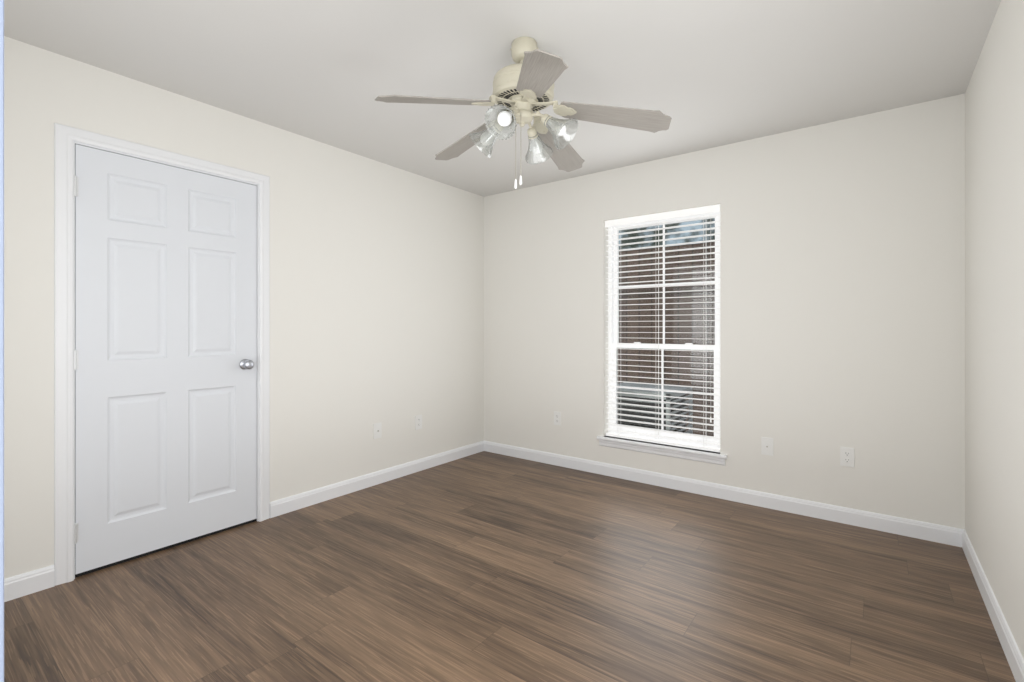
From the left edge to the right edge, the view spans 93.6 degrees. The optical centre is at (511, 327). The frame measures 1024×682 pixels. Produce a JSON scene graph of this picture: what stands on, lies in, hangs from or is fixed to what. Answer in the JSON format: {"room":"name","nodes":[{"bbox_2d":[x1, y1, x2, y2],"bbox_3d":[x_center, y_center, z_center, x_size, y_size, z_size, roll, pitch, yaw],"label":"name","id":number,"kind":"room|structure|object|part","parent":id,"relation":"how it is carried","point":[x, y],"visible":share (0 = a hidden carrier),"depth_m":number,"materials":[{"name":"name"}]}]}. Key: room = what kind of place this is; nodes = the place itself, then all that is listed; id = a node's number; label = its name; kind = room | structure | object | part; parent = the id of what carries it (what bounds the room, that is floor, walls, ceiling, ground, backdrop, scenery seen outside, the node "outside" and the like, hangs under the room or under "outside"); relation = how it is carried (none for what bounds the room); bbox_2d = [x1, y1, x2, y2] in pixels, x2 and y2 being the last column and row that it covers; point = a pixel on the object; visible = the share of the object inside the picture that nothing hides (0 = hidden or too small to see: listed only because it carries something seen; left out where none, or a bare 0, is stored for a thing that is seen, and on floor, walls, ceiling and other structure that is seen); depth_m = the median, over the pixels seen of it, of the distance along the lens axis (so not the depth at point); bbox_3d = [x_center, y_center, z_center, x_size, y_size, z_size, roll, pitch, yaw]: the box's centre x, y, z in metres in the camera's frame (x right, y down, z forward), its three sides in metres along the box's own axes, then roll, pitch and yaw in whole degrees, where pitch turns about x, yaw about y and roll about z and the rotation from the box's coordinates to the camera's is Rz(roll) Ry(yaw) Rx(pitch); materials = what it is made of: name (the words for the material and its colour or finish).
{"room":"empty bedroom","nodes":[
{"label":"empty bedroom","id":0,"kind":"room"},
{"bbox_2d":[4,36,483,578],"bbox_3d":[-1.449,-0.040,3.195,0.160,2.440,4.020,0,0,37],"label":"wall","id":1,"kind":"structure","parent":0,"point":[376,292],"depth_m":3.18,"materials":[{"name":"white paint"}]},
{"bbox_2d":[4,565,54,601],"bbox_3d":[-2.293,1.132,1.932,0.013,0.096,0.666,0,0,37],"label":"baseboard","id":2,"kind":"structure","parent":1,"relation":"attached to","point":[26,583],"depth_m":2.13,"materials":[{"name":"white paint"}]},
{"bbox_2d":[54,123,269,585],"bbox_3d":[-1.859,0.120,2.637,0.177,2.120,0.982,0,0,37],"label":"door frame","id":3,"kind":"structure","parent":1,"relation":"attached to","point":[66,137],"depth_m":2.24,"materials":[{"name":"white paint"}]},
{"bbox_2d":[74,144,256,573],"bbox_3d":[-1.816,0.148,2.597,0.052,2.027,0.843,0,0,37],"label":"door","id":4,"kind":"structure","parent":1,"relation":"in","point":[165,345],"depth_m":2.54,"materials":[{"name":"white paint"}]},
{"bbox_3d":[-2.049,0.150,2.258,0.016,1.725,0.020,0,0,37],"label":"door hinges","id":5,"kind":"part","parent":4,"relation":"part of","materials":[{"name":"white metal"}]},
{"bbox_2d":[239,359,253,369],"bbox_3d":[-1.569,0.218,2.853,0.068,0.064,0.064,0,0,37],"label":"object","id":6,"kind":"structure","parent":4,"relation":"attached to","point":[244,364],"depth_m":2.84,"materials":[{"name":"grey metal"}]},
{"bbox_2d":[75,144,256,577],"bbox_3d":[-1.821,0.156,2.608,0.029,2.047,0.837,0,0,37],"label":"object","id":7,"kind":"structure","parent":1,"relation":"in","point":[151,552],"depth_m":2.54,"materials":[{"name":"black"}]},
{"bbox_2d":[270,441,483,517],"bbox_3d":[-0.884,1.132,3.801,0.013,0.096,2.052,0,0,37],"label":"baseboard","id":8,"kind":"structure","parent":1,"relation":"attached to","point":[302,500],"depth_m":3.53,"materials":[{"name":"white paint"}]},
{"bbox_2d":[374,423,381,438],"bbox_3d":[-1.011,0.778,3.630,0.016,0.114,0.070,0,0,37],"label":"outlet","id":9,"kind":"object","parent":1,"relation":"attached to","point":[377,430],"visible":1,"depth_m":3.63,"materials":[{"name":"white plastic"}]},
{"bbox_2d":[415,415,421,429],"bbox_3d":[-0.768,0.778,3.959,0.008,0.114,0.070,0,0,37],"label":"electrical outlet","id":10,"kind":"object","parent":1,"relation":"attached to","point":[418,421],"visible":1,"depth_m":3.95,"materials":[{"name":"white plastic"}]},
{"bbox_2d":[4,0,1000,196],"bbox_3d":[-0.031,-1.310,2.127,3.710,0.100,4.020,0,0,37],"label":"ceiling","id":11,"kind":"structure","parent":0,"point":[705,74],"depth_m":2.27,"materials":[{"name":"white paint"}]},
{"bbox_2d":[375,37,671,188],"bbox_3d":[0.046,-0.933,2.178,1.213,0.654,1.205,0,0,37],"label":"fan","id":12,"kind":"object","parent":11,"relation":"hanging from","point":[523,89],"visible":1,"depth_m":2.07,"materials":[{"name":"beige wood"}]},
{"bbox_3d":[-0.318,-0.932,1.973,0.470,0.006,0.152,-10,18,-24],"label":"blade","id":13,"kind":"part","parent":12,"relation":"part of","materials":[{"name":"grey wood"}]},
{"bbox_3d":[-0.226,-0.941,2.435,0.152,0.006,0.470,-16,3,-43],"label":"blade","id":14,"kind":"part","parent":12,"relation":"part of","materials":[{"name":"grey wood"}]},
{"label":"blade","id":15,"kind":"part","parent":12,"relation":"part of","materials":[{"name":"grey wood"}]},
{"bbox_3d":[0.242,-0.926,2.490,0.152,0.006,0.470,-10,-14,27],"label":"blade","id":16,"kind":"part","parent":12,"relation":"part of","materials":[{"name":"grey wood"}]},
{"label":"blade","id":17,"kind":"part","parent":12,"relation":"part of","materials":[{"name":"grey wood"}]},
{"bbox_2d":[4,451,1015,681],"bbox_3d":[-0.031,1.230,2.127,3.710,0.100,4.020,0,0,37],"label":"floor","id":18,"kind":"structure","parent":0,"point":[484,566],"depth_m":2.10,"materials":[{"name":"wood"}]},
{"bbox_2d":[484,94,964,528],"bbox_3d":[1.130,-0.040,3.668,3.390,2.440,0.160,0,0,37],"label":"wall","id":19,"kind":"structure","parent":0,"point":[842,283],"depth_m":3.06,"materials":[{"name":"white paint"}]},
{"bbox_2d":[554,411,560,425],"bbox_3d":[0.389,0.778,4.122,0.070,0.114,0.008,0,0,37],"label":"electrical outlet","id":20,"kind":"object","parent":19,"relation":"attached to","point":[557,418],"visible":1,"depth_m":4.12,"materials":[{"name":"white plastic"}]},
{"bbox_2d":[597,436,726,465],"bbox_3d":[1.107,0.913,3.621,0.976,0.076,0.121,0,0,37],"label":"window sill","id":21,"kind":"structure","parent":19,"relation":"attached to","point":[680,452],"depth_m":3.55,"materials":[{"name":"white paint"}]},
{"bbox_2d":[608,212,719,447],"bbox_3d":[1.164,0.006,3.696,0.886,1.738,0.075,0,0,37],"label":"window","id":22,"kind":"structure","parent":19,"relation":"in","point":[613,342],"depth_m":3.70,"materials":[{"name":"white plastic"}]},
{"bbox_2d":[605,204,719,451],"bbox_3d":[1.114,0.004,3.630,0.874,1.731,0.068,0,0,37],"label":"window blinds","id":23,"kind":"object","parent":22,"relation":"attached to","point":[706,210],"visible":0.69,"depth_m":3.59,"materials":[{"name":"white plastic"}]},
{"bbox_2d":[484,441,964,546],"bbox_3d":[1.078,1.132,3.599,3.390,0.096,0.013,0,0,37],"label":"baseboard","id":24,"kind":"structure","parent":19,"relation":"attached to","point":[943,534],"depth_m":3.19,"materials":[{"name":"white paint"}]},
{"bbox_2d":[761,437,772,455],"bbox_3d":[1.672,0.778,3.150,0.070,0.114,0.016,0,0,37],"label":"electrical outlet","id":25,"kind":"object","parent":19,"relation":"attached to","point":[766,446],"visible":1,"depth_m":3.15,"materials":[{"name":"white plastic"}]},
{"bbox_2d":[840,447,853,466],"bbox_3d":[2.018,0.778,2.894,0.070,0.114,0.008,0,0,37],"label":"electrical outlet","id":26,"kind":"object","parent":19,"relation":"attached to","point":[847,456],"visible":1,"depth_m":2.89,"materials":[{"name":"white plastic"}]},
{"bbox_2d":[965,0,1023,658],"bbox_3d":[1.386,-0.040,1.059,0.160,2.440,4.020,0,0,37],"label":"wall","id":27,"kind":"structure","parent":0,"point":[994,310],"depth_m":1.91,"materials":[{"name":"white paint"}]},
{"bbox_2d":[962,530,1023,681],"bbox_3d":[1.317,1.132,1.111,0.013,0.096,3.700,0,0,37],"label":"baseboard","id":28,"kind":"structure","parent":27,"relation":"attached to","point":[1013,655],"depth_m":1.87,"materials":[{"name":"white paint"}]},
{"bbox_3d":[-1.193,-0.040,0.586,3.390,2.440,0.160,0,0,37],"label":"wall","id":29,"kind":"structure","parent":0,"visible":0},
{"bbox_2d":[0,0,3,681],"bbox_3d":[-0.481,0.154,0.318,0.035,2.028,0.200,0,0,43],"label":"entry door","id":30,"kind":"structure","parent":29,"relation":"in","point":[1,340],"depth_m":0.38,"materials":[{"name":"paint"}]},
{"label":"outside","id":31,"kind":"structure","parent":0,"visible":0},
{"bbox_2d":[617,218,714,436],"bbox_3d":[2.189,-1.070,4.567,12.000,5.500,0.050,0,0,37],"label":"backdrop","id":32,"kind":"structure","parent":31,"point":[653,336],"depth_m":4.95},
{"bbox_3d":[1.798,1.555,4.048,12.000,0.250,1.250,0,0,37],"label":"ground","id":33,"kind":"structure","parent":31,"visible":0},
{"bbox_2d":[617,382,692,433],"bbox_3d":[1.257,0.995,4.518,0.670,0.870,0.650,0,0,37],"label":"ac unit","id":34,"kind":"object","parent":33,"relation":"on","point":[672,417],"depth_m":4.29,"materials":[{"name":"silver metal"}]}
]}

